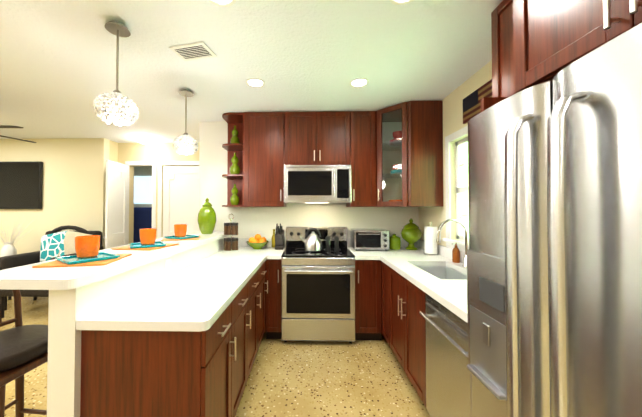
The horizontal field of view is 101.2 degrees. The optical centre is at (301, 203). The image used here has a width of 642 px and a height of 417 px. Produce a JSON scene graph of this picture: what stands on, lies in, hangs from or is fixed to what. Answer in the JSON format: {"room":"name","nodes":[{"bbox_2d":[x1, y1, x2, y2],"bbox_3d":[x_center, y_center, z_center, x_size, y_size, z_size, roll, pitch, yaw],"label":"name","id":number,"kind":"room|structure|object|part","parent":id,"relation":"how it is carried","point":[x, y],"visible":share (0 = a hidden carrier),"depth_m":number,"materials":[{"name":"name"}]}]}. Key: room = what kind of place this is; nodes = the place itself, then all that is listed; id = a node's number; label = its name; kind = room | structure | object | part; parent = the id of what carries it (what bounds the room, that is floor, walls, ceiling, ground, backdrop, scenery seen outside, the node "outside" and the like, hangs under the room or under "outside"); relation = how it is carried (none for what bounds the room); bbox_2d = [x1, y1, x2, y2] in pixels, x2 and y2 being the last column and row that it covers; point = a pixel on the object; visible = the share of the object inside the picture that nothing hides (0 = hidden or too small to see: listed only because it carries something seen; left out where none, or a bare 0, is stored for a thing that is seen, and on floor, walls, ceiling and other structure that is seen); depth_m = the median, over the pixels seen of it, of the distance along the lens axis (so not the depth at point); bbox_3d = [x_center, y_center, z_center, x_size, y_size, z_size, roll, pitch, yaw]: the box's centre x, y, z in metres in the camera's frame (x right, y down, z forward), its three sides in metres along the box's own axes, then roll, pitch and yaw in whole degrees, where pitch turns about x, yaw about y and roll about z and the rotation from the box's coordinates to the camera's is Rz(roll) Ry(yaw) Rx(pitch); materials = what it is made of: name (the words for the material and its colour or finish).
{"room":"kitchen","nodes":[
{"label":"kitchen","id":0,"kind":"room"},
{"bbox_2d":[0,138,117,253],"bbox_3d":[-4.669,0.210,4.463,2.990,2.530,0.430,0,-1,1],"label":"wall","id":1,"kind":"structure","parent":0,"point":[74,183],"depth_m":4.24,"materials":[{"name":"beige paint"}]},
{"bbox_2d":[0,161,42,208],"bbox_3d":[-4.820,-0.299,4.232,1.300,0.760,0.048,0,-1,1],"label":"wall tv","id":2,"kind":"object","parent":1,"relation":"attached to","point":[21,185],"depth_m":4.20,"materials":[{"name":"black plastic"}]},
{"bbox_2d":[134,166,151,206],"bbox_3d":[-2.880,0.225,5.404,2.120,2.530,0.120,0,-1,1],"label":"wall","id":3,"kind":"structure","parent":0,"point":[143,171],"depth_m":5.36,"materials":[{"name":"beige paint"}]},
{"bbox_2d":[134,176,151,202],"bbox_3d":[-3.242,-0.286,5.342,0.800,0.550,0.022,0,-1,1],"label":"room window","id":4,"kind":"structure","parent":3,"relation":"in","point":[142,189],"depth_m":5.33,"materials":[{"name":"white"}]},
{"bbox_2d":[118,142,198,242],"bbox_3d":[-2.176,0.211,4.556,1.990,2.530,0.120,0,-1,1],"label":"wall","id":5,"kind":"structure","parent":0,"point":[156,152],"depth_m":4.53,"materials":[{"name":"beige paint"}]},
{"bbox_2d":[103,160,128,248],"bbox_3d":[-2.983,0.401,4.232,0.109,2.130,0.521,0,-1,1],"label":"hall door","id":6,"kind":"structure","parent":5,"relation":"in","point":[116,204],"depth_m":4.21,"materials":[{"name":"white wood"}]},
{"bbox_2d":[125,161,198,243],"bbox_3d":[-2.277,0.370,4.488,1.510,2.210,0.015,0,-1,1],"label":"door frame","id":7,"kind":"structure","parent":5,"relation":"attached to","point":[159,210],"depth_m":4.50,"materials":[{"name":"white wood"}]},
{"bbox_2d":[162,166,198,237],"bbox_3d":[-1.992,0.405,4.486,0.792,2.130,0.105,0,-1,1],"label":"hall door","id":8,"kind":"structure","parent":5,"relation":"in","point":[180,194],"depth_m":4.53,"materials":[{"name":"white wood"}]},
{"bbox_2d":[0,296,429,416],"bbox_3d":[-2.351,1.460,1.128,7.790,0.080,8.600,0,-1,1],"label":"floor","id":9,"kind":"structure","parent":0,"point":[363,378],"depth_m":2.13,"materials":[{"name":"stone"}]},
{"bbox_2d":[0,217,36,309],"bbox_3d":[-4.268,0.822,3.852,0.522,1.286,0.528,0,-1,1],"label":"side table","id":10,"kind":"object","parent":9,"relation":"on","point":[8,248],"visible":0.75,"depth_m":3.81,"materials":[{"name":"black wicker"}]},
{"bbox_2d":[0,290,47,416],"bbox_3d":[-1.538,0.924,1.360,0.532,1.002,0.454,0,-1,5],"label":"bar stool","id":11,"kind":"object","parent":9,"relation":"on","point":[23,349],"visible":0.58,"depth_m":1.34,"materials":[{"name":"brown wood"}]},
{"bbox_2d":[0,225,103,317],"bbox_3d":[-3.473,0.888,3.692,0.980,1.149,0.750,0,-1,1],"label":"armchair","id":12,"kind":"object","parent":9,"relation":"on","point":[56,242],"visible":0.33,"depth_m":3.75,"materials":[{"name":"beige fabric"}]},
{"bbox_2d":[47,236,229,416],"bbox_3d":[-1.020,0.907,2.258,0.134,1.062,2.247,0,-1,1],"label":"half wall","id":13,"kind":"structure","parent":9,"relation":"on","point":[67,309],"depth_m":1.15,"materials":[{"name":"white paint"}]},
{"bbox_2d":[0,231,226,289],"bbox_3d":[-1.171,0.354,2.244,0.495,0.041,2.302,0,-1,1],"label":"bar","id":14,"kind":"object","parent":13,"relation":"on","point":[26,277],"visible":0.85,"depth_m":1.27,"materials":[{"name":"white stone"}]},
{"bbox_2d":[32,235,131,267],"bbox_3d":[-1.207,0.252,1.490,0.322,0.135,0.322,0,-1,-11],"label":"place setting","id":15,"kind":"object","parent":14,"relation":"on","point":[87,248],"visible":1,"depth_m":1.47,"materials":[{"name":"orange fabric"}]},
{"bbox_2d":[111,228,178,250],"bbox_3d":[-1.184,0.261,2.019,0.322,0.135,0.322,0,-1,9],"label":"place setting","id":16,"kind":"object","parent":14,"relation":"on","point":[148,239],"visible":1,"depth_m":2.00,"materials":[{"name":"orange fabric"}]},
{"bbox_2d":[161,224,199,240],"bbox_3d":[-1.170,0.270,2.579,0.322,0.135,0.322,0,-1,-19],"label":"place setting","id":17,"kind":"object","parent":14,"relation":"on","point":[180,230],"visible":1,"depth_m":2.55,"materials":[{"name":"orange fabric"}]},
{"bbox_2d":[197,198,215,233],"bbox_3d":[-1.107,0.136,3.080,0.210,0.420,0.208,0,-1,1],"label":"vase","id":18,"kind":"object","parent":14,"relation":"on","point":[206,220],"visible":1,"depth_m":3.01,"materials":[{"name":"green ceramic"}]},
{"bbox_2d":[133,207,151,242],"bbox_3d":[-3.099,0.774,5.030,1.300,1.420,0.540,0,-1,1],"label":"sofa","id":19,"kind":"object","parent":9,"relation":"on","point":[142,217],"visible":0.04,"depth_m":5.02,"materials":[{"name":"blue fabric"}]},
{"bbox_2d":[80,297,235,416],"bbox_3d":[-0.698,0.990,1.388,0.558,0.868,0.457,0,-1,1],"label":"base cabinet","id":20,"kind":"object","parent":9,"relation":"on","point":[206,373],"depth_m":1.17,"materials":[{"name":"brown wood"}]},
{"bbox_2d":[236,278,251,411],"bbox_3d":[-0.689,0.996,1.760,0.558,0.868,0.514,0,-1,1],"label":"base cabinet","id":21,"kind":"object","parent":9,"relation":"on","point":[244,297],"depth_m":1.86,"materials":[{"name":"brown wood"}]},
{"bbox_2d":[252,268,259,365],"bbox_3d":[-0.679,1.003,2.160,0.558,0.868,0.514,0,-1,1],"label":"base cabinet","id":22,"kind":"object","parent":9,"relation":"on","point":[256,277],"depth_m":2.30,"materials":[{"name":"brown wood"}]},
{"bbox_2d":[260,262,267,343],"bbox_3d":[-0.670,1.009,2.530,0.558,0.868,0.455,0,-1,1],"label":"base cabinet","id":23,"kind":"object","parent":9,"relation":"on","point":[262,269],"depth_m":2.66,"materials":[{"name":"brown wood"}]},
{"bbox_2d":[76,238,285,331],"bbox_3d":[-0.590,0.496,2.257,0.731,0.144,2.242,0,-1,1],"label":"countertop","id":24,"kind":"structure","parent":23,"relation":"on","point":[200,295],"depth_m":1.44,"materials":[{"name":"white stone"}]},
{"bbox_2d":[223,214,238,251],"bbox_3d":[-0.813,0.324,3.030,0.176,0.424,0.176,0,-1,1],"label":"spice carousel","id":25,"kind":"object","parent":24,"relation":"on","point":[231,242],"visible":1,"depth_m":2.97,"materials":[{"name":"silver metal"}]},
{"bbox_2d":[246,234,268,248],"bbox_3d":[-0.534,0.450,3.180,0.286,0.177,0.286,0,-1,1],"label":"fruit bowl","id":26,"kind":"object","parent":24,"relation":"on","point":[257,241],"visible":1,"depth_m":3.12,"materials":[{"name":"green ceramic"}]},
{"bbox_2d":[272,229,274,247],"bbox_3d":[-0.347,0.428,3.286,0.060,0.225,0.060,0,-1,1],"label":"oil bottle","id":27,"kind":"object","parent":24,"relation":"on","point":[273,241],"visible":0.83,"depth_m":3.26,"materials":[{"name":"yellow glass"}]},
{"bbox_2d":[275,224,284,249],"bbox_3d":[-0.263,0.386,3.155,0.100,0.305,0.205,0,-1,1],"label":"knife block","id":28,"kind":"object","parent":24,"relation":"on","point":[279,239],"visible":1,"depth_m":3.09,"materials":[{"name":"brown wood"}]},
{"bbox_2d":[265,259,281,338],"bbox_3d":[-0.291,1.017,3.037,0.173,0.868,0.650,0,-1,1],"label":"base cabinet","id":29,"kind":"object","parent":9,"relation":"on","point":[273,303],"visible":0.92,"depth_m":2.76,"materials":[{"name":"brown wood"}]},
{"bbox_2d":[281,226,354,342],"bbox_3d":[0.176,0.866,2.991,0.760,1.170,0.724,0,-1,1],"label":"range","id":30,"kind":"object","parent":9,"relation":"on","point":[317,296],"visible":0.98,"depth_m":2.69,"materials":[{"name":"silver metal"}]},
{"bbox_2d":[299,228,321,251],"bbox_3d":[0.104,0.402,3.005,0.264,0.264,0.210,0,-1,1],"label":"kettle","id":31,"kind":"object","parent":30,"relation":"on","point":[312,242],"visible":1,"depth_m":2.94,"materials":[{"name":"silver metal"}]},
{"bbox_2d":[325,236,330,250],"bbox_3d":[0.302,0.449,3.020,0.060,0.170,0.060,0,-1,1],"label":"pepper mill","id":32,"kind":"object","parent":30,"relation":"on","point":[328,238],"visible":1,"depth_m":3.00,"materials":[{"name":"black plastic"}]},
{"bbox_2d":[334,236,338,250],"bbox_3d":[0.402,0.449,3.027,0.060,0.170,0.060,0,-1,1],"label":"pepper mill","id":33,"kind":"object","parent":30,"relation":"on","point":[336,242],"visible":1,"depth_m":3.01,"materials":[{"name":"black plastic"}]},
{"bbox_2d":[355,260,381,339],"bbox_3d":[0.705,1.017,3.012,0.291,0.868,0.650,0,-1,1],"label":"base cabinet","id":34,"kind":"object","parent":9,"relation":"on","point":[368,299],"visible":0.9,"depth_m":2.73,"materials":[{"name":"brown wood"}]},
{"bbox_2d":[382,262,389,345],"bbox_3d":[1.147,1.015,2.889,0.637,0.868,0.875,0,-1,1],"label":"base cabinet","id":35,"kind":"object","parent":9,"relation":"on","point":[385,306],"visible":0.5,"depth_m":2.61,"materials":[{"name":"brown wood"}]},
{"bbox_2d":[347,239,467,322],"bbox_3d":[0.994,0.581,2.213,0.910,0.314,2.247,0,-1,1],"label":"countertop","id":36,"kind":"structure","parent":35,"relation":"on","point":[440,280],"depth_m":2.30,"materials":[{"name":"white stone"}]},
{"bbox_2d":[350,228,388,250],"bbox_3d":[0.805,0.420,3.130,0.400,0.235,0.316,0,-1,1],"label":"toaster oven","id":37,"kind":"object","parent":36,"relation":"on","point":[371,239],"visible":1,"depth_m":3.01,"materials":[{"name":"silver metal"}]},
{"bbox_2d":[389,234,400,249],"bbox_3d":[1.105,0.446,3.140,0.145,0.185,0.144,0,-1,1],"label":"canister","id":38,"kind":"object","parent":36,"relation":"on","point":[394,242],"visible":0.92,"depth_m":3.08,"materials":[{"name":"ceramic"}]},
{"bbox_2d":[401,218,421,249],"bbox_3d":[1.305,0.353,3.136,0.240,0.370,0.240,0,-1,1],"label":"urn","id":39,"kind":"object","parent":36,"relation":"on","point":[411,233],"visible":1,"depth_m":3.07,"materials":[{"name":"ceramic"}]},
{"bbox_2d":[424,222,437,255],"bbox_3d":[1.361,0.359,2.775,0.140,0.345,0.140,0,-1,1],"label":"paper towel","id":40,"kind":"object","parent":36,"relation":"on","point":[430,242],"visible":0.98,"depth_m":2.73,"materials":[{"name":"white paper"}]},
{"bbox_2d":[436,219,468,266],"bbox_3d":[1.268,0.323,2.181,0.285,0.399,0.099,0,-1,1],"label":"faucet","id":41,"kind":"object","parent":36,"relation":"on","point":[440,227],"visible":0.69,"depth_m":2.19,"materials":[{"name":"silver metal"}]},
{"bbox_2d":[452,243,459,262],"bbox_3d":[1.388,0.437,2.373,0.065,0.176,0.060,0,-1,1],"label":"soap bottle","id":42,"kind":"object","parent":36,"relation":"on","point":[455,255],"visible":0.98,"depth_m":2.35,"materials":[{"name":"brown plastic"}]},
{"bbox_2d":[389,267,463,406],"bbox_3d":[1.108,1.001,2.070,0.675,0.868,0.760,0,-1,1],"label":"base cabinet","id":43,"kind":"object","parent":9,"relation":"on","point":[407,301],"visible":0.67,"depth_m":2.00,"materials":[{"name":"brown wood"}]},
{"bbox_2d":[419,293,470,416],"bbox_3d":[1.079,0.990,1.386,0.698,0.868,0.600,0,-1,1],"label":"dishwasher","id":44,"kind":"object","parent":9,"relation":"on","point":[448,389],"visible":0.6,"depth_m":1.43,"materials":[{"name":"silver metal"}]},
{"bbox_2d":[467,23,641,416],"bbox_3d":[0.995,0.481,0.620,0.830,1.860,0.938,0,-1,1],"label":"fridge","id":45,"kind":"object","parent":9,"relation":"on","point":[554,283],"depth_m":0.62,"materials":[{"name":"silver metal"}]},
{"bbox_3d":[1.087,0.489,1.077,0.667,1.860,0.020,0,-1,1],"label":"fridge panel","id":46,"kind":"part","parent":45,"relation":"part of","materials":[{"name":"silver metal"}]},
{"bbox_2d":[0,0,502,142],"bbox_3d":[-2.351,-1.150,1.171,7.790,0.080,8.600,0,-1,1],"label":"ceiling","id":47,"kind":"structure","parent":0,"point":[57,67],"depth_m":1.98,"materials":[{"name":"white paint"}]},
{"bbox_2d":[0,125,35,142],"bbox_3d":[-3.417,-0.836,2.602,1.233,0.499,1.272,0,-1,1],"label":"ceiling fan","id":48,"kind":"object","parent":47,"relation":"hanging from","point":[5,126],"visible":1,"depth_m":2.63,"materials":[{"name":"brown"}]},
{"bbox_2d":[93,21,138,126],"bbox_3d":[-1.124,-0.793,1.605,0.232,0.618,0.233,0,-1,1],"label":"pendant light","id":49,"kind":"object","parent":47,"relation":"hanging from","point":[119,107],"visible":1,"depth_m":1.56,"materials":[{"name":"white glass"}]},
{"bbox_2d":[135,136,157,144],"bbox_3d":[-2.518,-1.013,4.275,0.320,0.089,0.317,0,-1,1],"label":"light","id":50,"kind":"object","parent":47,"relation":"attached to","point":[145,140],"visible":1,"depth_m":4.18,"materials":[{"name":"beige"}]},
{"bbox_2d":[172,89,198,155],"bbox_3d":[-1.101,-0.778,2.505,0.232,0.618,0.233,0,-1,1],"label":"pendant light","id":51,"kind":"object","parent":47,"relation":"hanging from","point":[186,143],"visible":1,"depth_m":2.45,"materials":[{"name":"white glass"}]},
{"bbox_2d":[169,41,216,60],"bbox_3d":[-0.777,-1.090,1.891,0.270,0.013,0.176,0,-1,13],"label":"ceiling vent","id":52,"kind":"object","parent":47,"relation":"in","point":[194,51],"visible":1,"depth_m":1.88,"materials":[{"name":"grey metal"}]},
{"bbox_2d":[208,0,235,6],"bbox_3d":[-0.430,-1.102,1.383,0.172,0.007,0.172,0,-1,1],"label":"recessed light","id":53,"kind":"object","parent":47,"relation":"in","point":[224,3],"visible":1,"depth_m":1.44,"materials":[{"name":"white"}]},
{"bbox_2d":[246,78,264,87],"bbox_3d":[-0.415,-1.085,2.363,0.172,0.007,0.172,0,-1,1],"label":"recessed light","id":54,"kind":"object","parent":47,"relation":"in","point":[254,82],"visible":1,"depth_m":2.35,"materials":[{"name":"white"}]},
{"bbox_2d":[350,78,368,86],"bbox_3d":[0.515,-1.086,2.359,0.172,0.007,0.172,0,-1,1],"label":"recessed light","id":55,"kind":"object","parent":47,"relation":"in","point":[359,82],"visible":1,"depth_m":2.35,"materials":[{"name":"white"}]},
{"bbox_2d":[389,0,413,4],"bbox_3d":[0.540,-1.102,1.369,0.172,0.007,0.172,0,-1,1],"label":"recessed light","id":56,"kind":"object","parent":47,"relation":"in","point":[399,2],"visible":1,"depth_m":1.43,"materials":[{"name":"white"}]},
{"bbox_2d":[199,121,418,238],"bbox_3d":[0.137,0.193,3.428,2.930,2.530,0.120,0,-1,1],"label":"wall","id":57,"kind":"structure","parent":0,"point":[213,163],"depth_m":3.36,"materials":[{"name":"white paint"}]},
{"bbox_2d":[222,113,243,206],"bbox_3d":[-0.813,-0.515,3.236,0.295,1.100,0.330,0,-1,1],"label":"open shelf","id":58,"kind":"object","parent":57,"relation":"attached to","point":[232,120],"visible":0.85,"depth_m":3.38,"materials":[{"name":"brown wood"}]},
{"bbox_2d":[230,184,238,204],"bbox_3d":[-0.823,-0.115,3.237,0.112,0.256,0.112,0,-1,1],"label":"vase","id":59,"kind":"object","parent":58,"relation":"on","point":[234,198],"visible":0.9,"depth_m":3.20,"materials":[{"name":"green ceramic"}]},
{"bbox_2d":[230,152,239,173],"bbox_3d":[-0.823,-0.489,3.243,0.124,0.285,0.124,0,-1,1],"label":"vase","id":60,"kind":"object","parent":58,"relation":"on","point":[234,168],"visible":0.83,"depth_m":3.20,"materials":[{"name":"green ceramic"}]},
{"bbox_2d":[230,126,239,142],"bbox_3d":[-0.823,-0.835,3.249,0.112,0.256,0.112,0,-1,1],"label":"vase","id":61,"kind":"object","parent":58,"relation":"on","point":[234,138],"visible":0.79,"depth_m":3.21,"materials":[{"name":"green ceramic"}]},
{"bbox_2d":[244,112,285,206],"bbox_3d":[-0.433,-0.516,3.197,0.463,1.100,0.388,0,-1,1],"label":"upper cabinet","id":62,"kind":"object","parent":57,"relation":"attached to","point":[263,159],"visible":1,"depth_m":3.05,"materials":[{"name":"brown wood"}]},
{"bbox_2d":[284,111,349,164],"bbox_3d":[0.180,-0.752,3.186,0.760,0.628,0.388,0,-1,1],"label":"upper cabinet","id":63,"kind":"object","parent":57,"relation":"attached to","point":[317,138],"visible":0.81,"depth_m":3.04,"materials":[{"name":"brown wood"}]},
{"bbox_2d":[284,165,350,202],"bbox_3d":[0.179,-0.223,3.136,0.756,0.425,0.471,0,-1,1],"label":"microwave","id":64,"kind":"object","parent":63,"relation":"attached to","point":[317,183],"visible":1,"depth_m":2.94,"materials":[{"name":"silver metal"}]},
{"bbox_2d":[346,111,375,206],"bbox_3d":[0.708,-0.517,3.169,0.291,1.100,0.388,0,-1,1],"label":"upper cabinet","id":65,"kind":"object","parent":57,"relation":"attached to","point":[363,153],"visible":0.98,"depth_m":3.02,"materials":[{"name":"brown wood"}]},
{"bbox_2d":[376,101,442,206],"bbox_3d":[1.160,-0.519,3.041,0.618,1.100,0.620,0,-1,1],"label":"upper cabinet","id":66,"kind":"object","parent":57,"relation":"attached to","point":[409,153],"visible":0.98,"depth_m":2.74,"materials":[{"name":"brown wood"}]},
{"bbox_2d":[418,60,491,246],"bbox_3d":[1.483,0.153,1.054,0.120,2.530,8.600,0,-1,1],"label":"wall","id":67,"kind":"structure","parent":0,"point":[452,117],"depth_m":2.58,"materials":[{"name":"beige paint"}]},
{"bbox_2d":[442,125,468,251],"bbox_3d":[1.469,-0.124,2.100,0.130,1.120,1.140,0,-1,1],"label":"window","id":68,"kind":"structure","parent":67,"relation":"in","point":[462,204],"depth_m":2.54,"materials":[{"name":"clear glass"}]},
{"bbox_2d":[463,79,491,123],"bbox_3d":[1.436,-0.825,2.077,0.020,0.220,0.530,0,-1,1],"label":"framed picture","id":69,"kind":"object","parent":67,"relation":"attached to","point":[471,105],"visible":0.43,"depth_m":2.16},
{"bbox_2d":[491,0,513,96],"bbox_3d":[1.232,-0.548,1.297,0.388,1.100,0.390,0,-1,1],"label":"upper cabinet","id":70,"kind":"object","parent":67,"relation":"attached to","point":[502,50],"visible":0.17,"depth_m":1.42,"materials":[{"name":"brown wood"}]},
{"bbox_2d":[513,0,641,93],"bbox_3d":[1.124,-0.789,0.628,0.571,0.640,0.958,0,-1,1],"label":"upper cabinet","id":71,"kind":"object","parent":67,"relation":"attached to","point":[552,39],"visible":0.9,"depth_m":0.91,"materials":[{"name":"brown wood"}]}
]}

